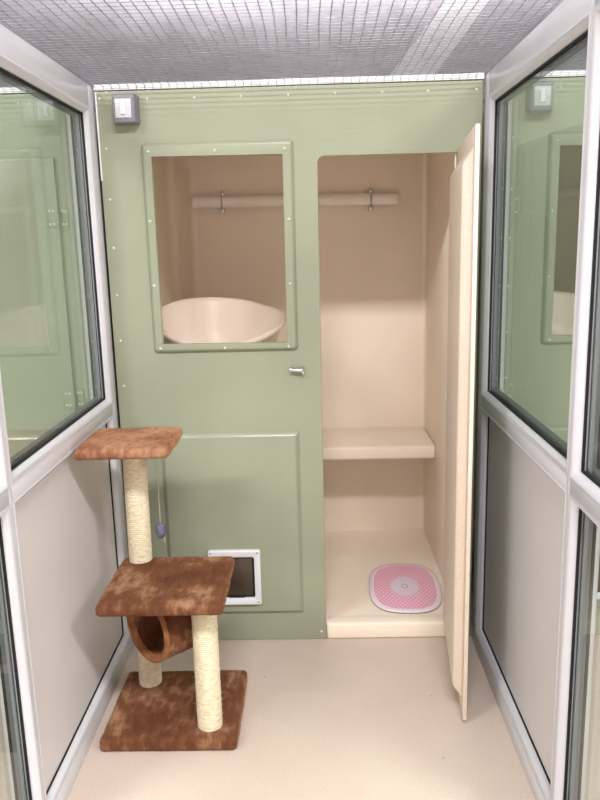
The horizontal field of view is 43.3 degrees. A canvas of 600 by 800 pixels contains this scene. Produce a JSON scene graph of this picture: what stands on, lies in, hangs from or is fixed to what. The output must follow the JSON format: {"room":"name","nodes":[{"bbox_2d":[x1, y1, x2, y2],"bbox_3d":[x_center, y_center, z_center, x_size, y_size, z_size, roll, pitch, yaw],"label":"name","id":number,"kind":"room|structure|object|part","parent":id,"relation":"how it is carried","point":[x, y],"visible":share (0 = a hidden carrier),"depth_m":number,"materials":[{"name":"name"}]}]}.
{"room":"cattery pen","nodes":[
{"label":"cattery pen","id":0,"kind":"room"},
{"bbox_2d":[0,24,133,799],"bbox_3d":[-0.665,0.160,1.559,0.073,1.876,1.979,-1,12,1],"label":"wall","id":1,"kind":"structure","parent":0,"point":[69,520],"depth_m":2.06,"materials":[{"name":"white plastic"}]},
{"bbox_2d":[0,412,8,494],"bbox_3d":[-0.682,-0.165,1.097,0.073,0.918,0.890,-1,12,1],"label":"window","id":2,"kind":"structure","parent":1,"relation":"in","point":[4,486],"depth_m":1.60,"materials":[{"name":"white plastic"}]},
{"bbox_2d":[0,82,21,92],"bbox_3d":[-1.321,-0.749,1.391,1.201,0.018,1.944,-1,12,1],"label":"mesh panel","id":3,"kind":"object","parent":1,"relation":"attached to","point":[0,82],"visible":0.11,"depth_m":2.30,"materials":[{"name":"metal"}]},
{"bbox_2d":[0,87,27,94],"bbox_3d":[-1.306,-0.953,2.360,1.200,0.018,0.035,-1,12,1],"label":"trim","id":4,"kind":"structure","parent":1,"relation":"attached to","point":[16,90],"depth_m":2.33,"materials":[{"name":"white metal"}]},
{"bbox_2d":[0,504,42,799],"bbox_3d":[-0.659,0.710,1.282,0.073,0.801,0.890,-1,12,1],"label":"window","id":5,"kind":"structure","parent":1,"relation":"in","point":[16,703],"depth_m":1.70,"materials":[{"name":"white plastic"}]},
{"bbox_2d":[0,54,112,485],"bbox_3d":[-0.667,-0.349,1.962,0.073,0.918,0.848,-1,12,1],"label":"window","id":6,"kind":"structure","parent":1,"relation":"in","point":[78,118],"depth_m":2.30,"materials":[{"name":"white plastic"}]},
{"bbox_3d":[-0.644,0.526,2.147,0.024,0.769,0.816,-1,12,1],"label":"panel","id":7,"kind":"part","parent":1,"relation":"part of","materials":[{"name":"plastic"}]},
{"bbox_2d":[0,0,559,89],"bbox_3d":[-0.051,-0.775,1.363,1.201,0.018,1.944,-1,12,1],"label":"mesh panel","id":8,"kind":"object","parent":1,"relation":"attached to","point":[270,1],"visible":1,"depth_m":1.83,"materials":[{"name":"metal"}]},
{"bbox_2d":[94,73,483,91],"bbox_3d":[-0.037,-0.980,2.332,1.200,0.018,0.035,-1,12,1],"label":"trim","id":9,"kind":"structure","parent":1,"relation":"attached to","point":[421,78],"depth_m":2.32,"materials":[{"name":"white metal"}]},
{"bbox_2d":[0,0,586,106],"bbox_3d":[-0.136,-3.264,4.597,9.000,0.050,16.600,-1,12,1],"label":"ceiling","id":10,"kind":"structure","parent":0,"point":[334,33],"depth_m":8.29,"materials":[{"name":"grey metal"}]},
{"bbox_2d":[389,0,491,75],"bbox_3d":[1.468,-4.030,8.190,0.765,0.020,8.200,-1,12,1],"label":"ceiling strip","id":11,"kind":"object","parent":10,"relation":"attached to","point":[413,62],"visible":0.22,"depth_m":8.50,"materials":[{"name":"white metal"}]},
{"bbox_2d":[0,593,599,799],"bbox_3d":[-0.045,0.325,5.357,9.000,0.050,16.600,-1,12,1],"label":"floor","id":12,"kind":"structure","parent":0,"point":[328,718],"depth_m":2.16,"materials":[{"name":"beige plastic"}]},
{"bbox_2d":[0,94,128,555],"bbox_3d":[-1.276,-0.121,2.983,1.197,1.866,0.960,-1,12,1],"label":"chalet","id":13,"kind":"object","parent":12,"relation":"on","point":[44,370],"visible":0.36,"depth_m":2.45,"materials":[{"name":"green plastic"}]},
{"bbox_3d":[-0.989,0.414,2.612,0.308,0.598,0.010,-1,12,1],"label":"panel","id":14,"kind":"part","parent":13,"relation":"part of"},
{"bbox_3d":[-0.998,0.057,2.545,0.490,1.658,0.008,-1,12,1],"label":"door","id":15,"kind":"part","parent":13,"relation":"part of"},
{"bbox_3d":[-1.283,-0.029,2.548,1.197,1.865,0.012,-1,12,1],"label":"panel","id":16,"kind":"part","parent":13,"relation":"part of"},
{"bbox_2d":[72,426,247,752],"bbox_3d":[-0.395,0.538,2.191,0.435,0.872,0.404,-1,12,1],"label":"cat tree","id":17,"kind":"object","parent":12,"relation":"on","point":[171,606],"visible":1,"depth_m":2.15,"materials":[{"name":"fabric"}]},
{"bbox_3d":[-0.485,0.308,2.245,0.089,0.373,0.093,-1,12,1],"label":"post","id":18,"kind":"part","parent":17,"relation":"part of","materials":[{"name":"fabric"}]},
{"bbox_3d":[-0.478,0.704,2.358,0.092,0.396,0.093,-1,12,1],"label":"post","id":19,"kind":"part","parent":17,"relation":"part of","materials":[{"name":"fabric"}]},
{"bbox_2d":[155,459,166,542],"bbox_3d":[-0.423,0.277,2.255,0.038,0.315,0.038,-1,12,1],"label":"toy","id":20,"kind":"object","parent":17,"relation":"hanging from","point":[160,530],"visible":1,"depth_m":2.27,"materials":[{"name":"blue fabric"}]},
{"bbox_3d":[-0.423,0.247,2.249,0.004,0.252,0.003,-1,12,1],"label":"cord","id":21,"kind":"part","parent":20,"relation":"part of","materials":[{"name":"white fabric"}]},
{"bbox_3d":[-0.263,0.745,2.140,0.090,0.396,0.092,-1,12,1],"label":"post","id":22,"kind":"part","parent":17,"relation":"part of","materials":[{"name":"fabric"}]},
{"bbox_2d":[94,80,482,719],"bbox_3d":[-0.010,-0.099,2.727,1.197,1.866,1.427,-1,12,1],"label":"chalet","id":23,"kind":"object","parent":12,"relation":"on","point":[335,450],"visible":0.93,"depth_m":2.61,"materials":[{"name":"green plastic"}]},
{"bbox_2d":[112,93,139,124],"bbox_3d":[-0.538,-0.893,2.320,0.080,0.087,0.052,-1,12,1],"label":"light switch","id":24,"kind":"object","parent":23,"relation":"attached to","point":[126,110],"visible":1,"depth_m":2.30,"materials":[{"name":"grey plastic"}]},
{"bbox_3d":[-0.539,-0.890,2.301,0.049,0.056,0.004,-1,12,1],"label":"plate","id":25,"kind":"part","parent":24,"relation":"part of","materials":[{"name":"white plastic"}]},
{"bbox_2d":[162,297,285,343],"bbox_3d":[-0.297,-0.235,2.804,0.499,0.262,0.516,-1,12,1],"label":"bed","id":26,"kind":"object","parent":23,"relation":"on","point":[200,319],"visible":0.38,"depth_m":2.97,"materials":[{"name":"plastic"}]},
{"bbox_3d":[-0.230,0.435,2.616,0.472,0.667,0.015,-1,12,1],"label":"raised panel","id":27,"kind":"part","parent":23,"relation":"part of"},
{"bbox_3d":[-0.227,0.619,2.642,0.126,0.141,0.004,-1,12,1],"label":"flap door","id":28,"kind":"part","parent":23,"relation":"part of","materials":[{"name":"plastic"}]},
{"bbox_2d":[192,188,397,212],"bbox_3d":[-0.021,-0.850,3.216,0.874,0.097,0.063,-1,12,1],"label":"heater","id":29,"kind":"object","parent":23,"relation":"attached to","point":[370,198],"visible":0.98,"depth_m":3.20,"materials":[{"name":"beige metal"}]},
{"bbox_2d":[323,427,435,459],"bbox_3d":[0.237,0.189,3.293,0.657,0.057,0.332,-1,12,1],"label":"shelf","id":30,"kind":"object","parent":23,"relation":"attached to","point":[339,443],"depth_m":3.17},
{"bbox_2d":[369,563,441,612],"bbox_3d":[0.409,0.730,2.953,0.278,0.006,0.425,-1,12,4],"label":"mat","id":31,"kind":"object","parent":23,"relation":"on","point":[395,588],"visible":1,"depth_m":2.93,"materials":[{"name":"pink plastic"}]},
{"bbox_3d":[0.492,0.075,2.279,0.008,1.658,0.490,0,12,7],"label":"door","id":32,"kind":"part","parent":23,"relation":"part of","materials":[{"name":"beige plastic"}]},
{"bbox_2d":[471,77,599,634],"bbox_3d":[1.263,-0.174,2.928,1.197,1.866,0.960,-1,12,1],"label":"chalet","id":33,"kind":"object","parent":12,"relation":"on","point":[546,148],"visible":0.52,"depth_m":2.44,"materials":[{"name":"green plastic"}]},
{"bbox_2d":[525,81,553,113],"bbox_3d":[0.732,-0.920,2.292,0.080,0.087,0.052,-1,12,1],"label":"light switch","id":34,"kind":"object","parent":33,"relation":"attached to","point":[540,95],"visible":0.9,"depth_m":2.27,"materials":[{"name":"grey plastic"}]},
{"bbox_3d":[0.730,-0.916,2.274,0.049,0.056,0.004,-1,12,1],"label":"plate","id":35,"kind":"part","parent":34,"relation":"part of","materials":[{"name":"white plastic"}]},
{"bbox_2d":[552,291,574,334],"bbox_3d":[0.972,-0.261,2.776,0.499,0.262,0.516,-1,12,1],"label":"bed","id":36,"kind":"object","parent":33,"relation":"on","point":[563,302],"visible":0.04,"depth_m":2.96,"materials":[{"name":"plastic"}]},
{"bbox_2d":[558,187,579,198],"bbox_3d":[1.248,-0.876,3.188,0.874,0.097,0.063,-1,12,1],"label":"heater","id":37,"kind":"object","parent":33,"relation":"attached to","point":[563,192],"visible":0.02,"depth_m":3.17,"materials":[{"name":"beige metal"}]},
{"bbox_3d":[1.039,0.408,2.589,0.472,0.667,0.015,-1,12,1],"label":"raised panel","id":38,"kind":"part","parent":33,"relation":"part of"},
{"bbox_3d":[1.042,0.592,2.615,0.126,0.141,0.004,-1,12,1],"label":"flap door","id":39,"kind":"part","parent":33,"relation":"part of","materials":[{"name":"grey plastic"}]},
{"bbox_2d":[472,0,599,799],"bbox_3d":[0.605,0.133,1.532,0.073,1.876,1.979,-1,12,1],"label":"wall","id":40,"kind":"structure","parent":0,"point":[521,496],"depth_m":2.04,"materials":[{"name":"white plastic"}]},
{"bbox_3d":[0.626,0.500,2.120,0.024,0.769,0.816,-1,12,1],"label":"panel","id":41,"kind":"part","parent":40,"relation":"part of","materials":[{"name":"plastic"}]},
{"bbox_2d":[481,11,590,474],"bbox_3d":[0.602,-0.375,1.935,0.073,0.918,0.848,-1,12,1],"label":"window","id":42,"kind":"structure","parent":40,"relation":"in","point":[574,39],"depth_m":2.26,"materials":[{"name":"white plastic"}]},
{"bbox_2d":[543,70,585,77],"bbox_3d":[1.232,-1.007,2.305,1.200,0.018,0.035,-1,12,1],"label":"trim","id":43,"kind":"structure","parent":40,"relation":"attached to","point":[556,74],"depth_m":2.30,"materials":[{"name":"white metal"}]},
{"bbox_2d":[551,48,586,76],"bbox_3d":[1.218,-0.802,1.336,1.201,0.018,1.944,-1,12,1],"label":"mesh panel","id":44,"kind":"object","parent":40,"relation":"attached to","point":[586,48],"visible":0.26,"depth_m":2.20,"materials":[{"name":"metal"}]},
{"bbox_2d":[553,494,599,799],"bbox_3d":[0.610,0.683,1.255,0.073,0.801,0.890,-1,12,1],"label":"window","id":45,"kind":"structure","parent":40,"relation":"in","point":[582,553],"depth_m":1.66,"materials":[{"name":"white plastic"}]},
{"bbox_2d":[569,3,599,505],"bbox_3d":[0.588,-0.192,1.070,0.073,0.918,0.890,-1,12,1],"label":"window","id":46,"kind":"structure","parent":40,"relation":"in","point":[585,436],"depth_m":1.51,"materials":[{"name":"white plastic"}]}
]}

